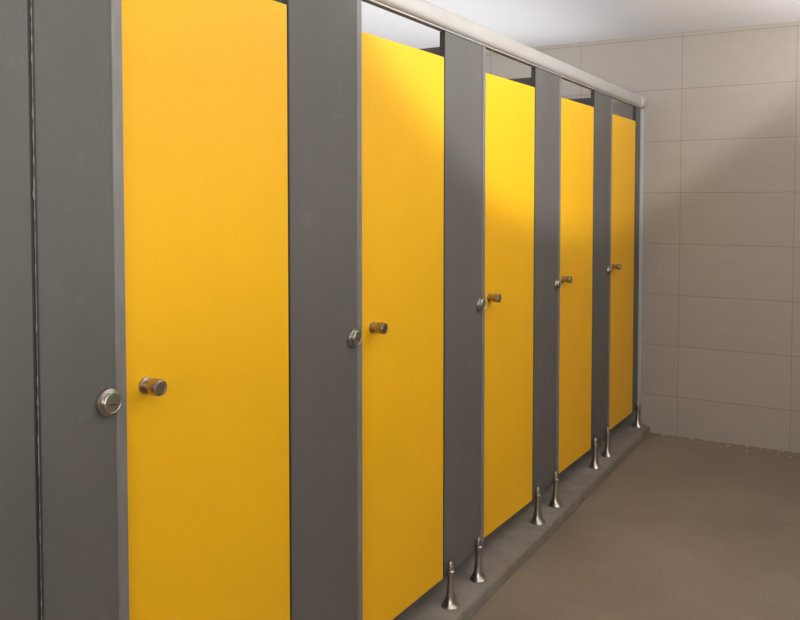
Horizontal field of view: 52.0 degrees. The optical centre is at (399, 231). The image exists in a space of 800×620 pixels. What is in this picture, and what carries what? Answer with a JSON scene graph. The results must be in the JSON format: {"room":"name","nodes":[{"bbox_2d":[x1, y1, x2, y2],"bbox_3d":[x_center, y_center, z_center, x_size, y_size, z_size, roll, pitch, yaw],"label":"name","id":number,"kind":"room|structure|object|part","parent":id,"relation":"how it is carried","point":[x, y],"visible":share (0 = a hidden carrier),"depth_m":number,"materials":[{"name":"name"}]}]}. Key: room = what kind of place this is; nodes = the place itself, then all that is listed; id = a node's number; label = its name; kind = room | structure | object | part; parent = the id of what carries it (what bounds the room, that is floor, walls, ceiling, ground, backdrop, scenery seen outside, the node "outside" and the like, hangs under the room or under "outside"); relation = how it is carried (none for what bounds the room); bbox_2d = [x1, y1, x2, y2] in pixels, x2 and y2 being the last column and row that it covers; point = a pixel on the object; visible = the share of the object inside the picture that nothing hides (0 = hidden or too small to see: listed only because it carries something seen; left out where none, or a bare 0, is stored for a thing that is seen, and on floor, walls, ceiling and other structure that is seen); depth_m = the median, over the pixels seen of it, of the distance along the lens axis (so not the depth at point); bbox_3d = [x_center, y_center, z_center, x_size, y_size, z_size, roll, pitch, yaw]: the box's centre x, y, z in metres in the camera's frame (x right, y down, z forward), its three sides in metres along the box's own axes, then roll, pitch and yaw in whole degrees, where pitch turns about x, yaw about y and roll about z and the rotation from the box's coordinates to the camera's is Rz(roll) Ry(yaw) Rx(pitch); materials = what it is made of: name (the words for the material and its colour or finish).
{"room":"public restroom","nodes":[
{"label":"public restroom","id":0,"kind":"room"},
{"bbox_2d":[393,422,649,619],"bbox_3d":[-0.703,1.368,2.862,1.575,0.047,6.560,1,3,30],"label":"ledge","id":1,"kind":"structure","parent":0,"point":[506,548],"depth_m":3.55,"materials":[{"name":"stone"}]},
{"bbox_2d":[30,0,128,619],"bbox_3d":[-0.592,0.373,1.562,0.068,2.041,0.204,1,3,30],"label":"pilaster","id":2,"kind":"object","parent":1,"relation":"on","point":[76,49],"visible":1,"depth_m":1.56,"materials":[{"name":"grey laminate"}]},
{"bbox_2d":[30,6,41,619],"bbox_3d":[-0.653,0.328,1.481,0.001,1.920,0.008,1,3,30],"label":"bead","id":3,"kind":"object","parent":2,"relation":"attached to","point":[33,194],"visible":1,"depth_m":1.47},
{"bbox_2d":[121,0,289,619],"bbox_3d":[-0.411,0.351,1.883,0.066,1.840,0.530,1,3,31],"label":"leaf","id":4,"kind":"object","parent":2,"relation":"attached to","point":[205,152],"depth_m":1.86,"materials":[{"name":"yellow laminate"}]},
{"bbox_3d":[-0.511,0.320,1.698,0.048,0.035,0.035,1,3,31],"label":"knob","id":5,"kind":"part","parent":4,"relation":"part of","materials":[{"name":"silver metal"}]},
{"bbox_2d":[282,0,362,619],"bbox_3d":[-0.188,0.346,2.261,0.068,2.041,0.348,1,3,30],"label":"pilaster","id":6,"kind":"object","parent":1,"relation":"on","point":[324,37],"visible":1,"depth_m":2.25,"materials":[{"name":"grey laminate"}]},
{"bbox_2d":[362,32,443,619],"bbox_3d":[0.027,0.322,2.646,0.065,1.840,0.530,1,3,32],"label":"leaf","id":7,"kind":"object","parent":6,"relation":"attached to","point":[403,85],"depth_m":2.64,"materials":[{"name":"yellow laminate"}]},
{"bbox_3d":[-0.064,0.290,2.479,0.048,0.035,0.035,1,3,32],"label":"knob","id":8,"kind":"part","parent":7,"relation":"part of","materials":[{"name":"silver metal"}]},
{"bbox_2d":[419,47,439,55],"bbox_3d":[-0.418,0.311,3.412,1.477,2.021,0.060,1,3,30],"label":"divider","id":9,"kind":"object","parent":1,"relation":"on","point":[436,50],"visible":0.02,"depth_m":3.05,"materials":[{"name":"grey laminate"}]},
{"bbox_2d":[440,31,487,610],"bbox_3d":[0.252,0.317,3.023,0.068,2.041,0.348,1,3,30],"label":"pilaster","id":10,"kind":"object","parent":1,"relation":"on","point":[464,303],"visible":1,"depth_m":3.02,"materials":[{"name":"grey laminate"}]},
{"bbox_2d":[484,73,534,537],"bbox_3d":[0.465,0.292,3.409,0.066,1.840,0.530,1,3,32],"label":"leaf","id":11,"kind":"object","parent":10,"relation":"attached to","point":[510,105],"depth_m":3.41,"materials":[{"name":"yellow laminate"}]},
{"bbox_3d":[0.374,0.261,3.244,0.048,0.035,0.035,1,3,32],"label":"knob","id":12,"kind":"part","parent":11,"relation":"part of","materials":[{"name":"silver metal"}]},
{"bbox_2d":[508,77,530,85],"bbox_3d":[0.022,0.281,4.173,1.477,2.021,0.060,1,3,30],"label":"divider","id":13,"kind":"object","parent":1,"relation":"on","point":[527,81],"visible":0.02,"depth_m":3.81,"materials":[{"name":"grey laminate"}]},
{"bbox_2d":[530,67,562,524],"bbox_3d":[0.692,0.287,3.784,0.068,2.041,0.348,1,3,30],"label":"pilaster","id":14,"kind":"object","parent":1,"relation":"on","point":[547,137],"visible":1,"depth_m":3.78,"materials":[{"name":"grey laminate"}]},
{"bbox_2d":[559,98,593,472],"bbox_3d":[0.906,0.263,4.170,0.066,1.840,0.530,1,3,32],"label":"leaf","id":15,"kind":"object","parent":14,"relation":"attached to","point":[577,119],"depth_m":4.18,"materials":[{"name":"yellow laminate"}]},
{"bbox_3d":[0.816,0.231,4.005,0.048,0.035,0.035,1,3,32],"label":"knob","id":16,"kind":"part","parent":15,"relation":"part of","materials":[{"name":"silver metal"}]},
{"bbox_2d":[568,98,590,105],"bbox_3d":[0.462,0.252,4.935,1.477,2.021,0.060,1,3,30],"label":"divider","id":17,"kind":"object","parent":1,"relation":"on","point":[587,101],"visible":0.02,"depth_m":4.56,"materials":[{"name":"grey laminate"}]},
{"bbox_2d":[589,90,613,469],"bbox_3d":[1.132,0.258,4.546,0.068,2.041,0.348,1,3,30],"label":"pilaster","id":18,"kind":"object","parent":1,"relation":"on","point":[602,103],"visible":1,"depth_m":4.54,"materials":[{"name":"grey laminate"}]},
{"bbox_2d":[609,114,634,429],"bbox_3d":[1.347,0.234,4.931,0.066,1.840,0.530,1,3,32],"label":"leaf","id":19,"kind":"object","parent":18,"relation":"attached to","point":[623,129],"depth_m":4.95,"materials":[{"name":"yellow laminate"}]},
{"bbox_3d":[1.260,0.202,4.769,0.048,0.035,0.035,1,3,31],"label":"knob","id":20,"kind":"part","parent":19,"relation":"part of","materials":[{"name":"silver metal"}]},
{"bbox_2d":[632,106,642,427],"bbox_3d":[1.518,0.232,5.213,0.068,2.041,0.123,1,3,30],"label":"pilaster","id":21,"kind":"object","parent":1,"relation":"on","point":[636,111],"visible":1,"depth_m":5.22,"materials":[{"name":"grey laminate"}]},
{"bbox_2d":[362,0,646,108],"bbox_3d":[0.063,-0.731,2.684,0.068,0.078,5.957,1,3,30],"label":"rail","id":22,"kind":"object","parent":21,"relation":"on","point":[423,12],"visible":0.91,"depth_m":3.20,"materials":[{"name":"metal"}]},
{"bbox_2d":[638,95,646,108],"bbox_3d":[1.531,-0.828,5.226,0.068,0.078,0.082,1,3,30],"label":"socket","id":23,"kind":"object","parent":22,"relation":"attached to","point":[643,100],"depth_m":5.19,"materials":[{"name":"metal"}]},
{"bbox_3d":[1.498,0.178,5.224,0.018,1.933,0.121,1,3,30],"label":"panel","id":24,"kind":"part","parent":21,"relation":"part of","materials":[{"name":"grey laminate"}]},
{"bbox_3d":[-1.113,1.345,0.695,0.068,0.163,0.068,1,3,30],"label":"pedestal","id":25,"kind":"object","parent":1,"relation":"on","visible":0},
{"bbox_2d":[0,0,40,619],"bbox_3d":[-1.048,0.347,0.818,0.019,1.933,1.544,1,3,30],"label":"panel","id":26,"kind":"object","parent":25,"relation":"on","point":[18,551],"depth_m":1.44,"materials":[{"name":"grey laminate"}]},
{"bbox_3d":[-0.665,0.323,1.483,0.017,1.930,0.007,1,3,30],"label":"joint strip","id":27,"kind":"part","parent":26,"relation":"part of","materials":[{"name":"grey metal"}]},
{"bbox_2d":[362,0,799,51],"bbox_3d":[-0.219,-1.165,1.677,3.700,0.100,8.160,1,3,30],"label":"ceiling","id":28,"kind":"structure","parent":0,"point":[531,23],"depth_m":4.74,"materials":[{"name":"white paint"}]},
{"bbox_2d":[469,432,799,619],"bbox_3d":[-0.219,1.483,1.778,3.700,0.100,8.160,1,3,30],"label":"floor","id":29,"kind":"structure","parent":0,"point":[679,529],"depth_m":3.58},
{"bbox_2d":[658,434,797,456],"bbox_3d":[2.199,1.310,4.859,1.299,0.008,0.182,1,3,30],"label":"crumbs","id":30,"kind":"object","parent":29,"relation":"on","point":[662,434],"visible":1,"depth_m":5.08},
{"bbox_2d":[486,21,799,452],"bbox_3d":[1.796,0.025,5.215,3.700,2.550,0.100,1,3,30],"label":"wall","id":31,"kind":"structure","parent":0,"point":[721,308],"depth_m":5.07,"materials":[{"name":"beige tile"}]},
{"bbox_2d":[633,109,644,423],"bbox_3d":[1.543,0.231,5.293,0.044,2.037,0.030,1,3,30],"label":"post","id":32,"kind":"object","parent":31,"relation":"attached to","point":[642,119],"visible":0.42,"depth_m":5.27,"materials":[{"name":"metal"}]}
]}

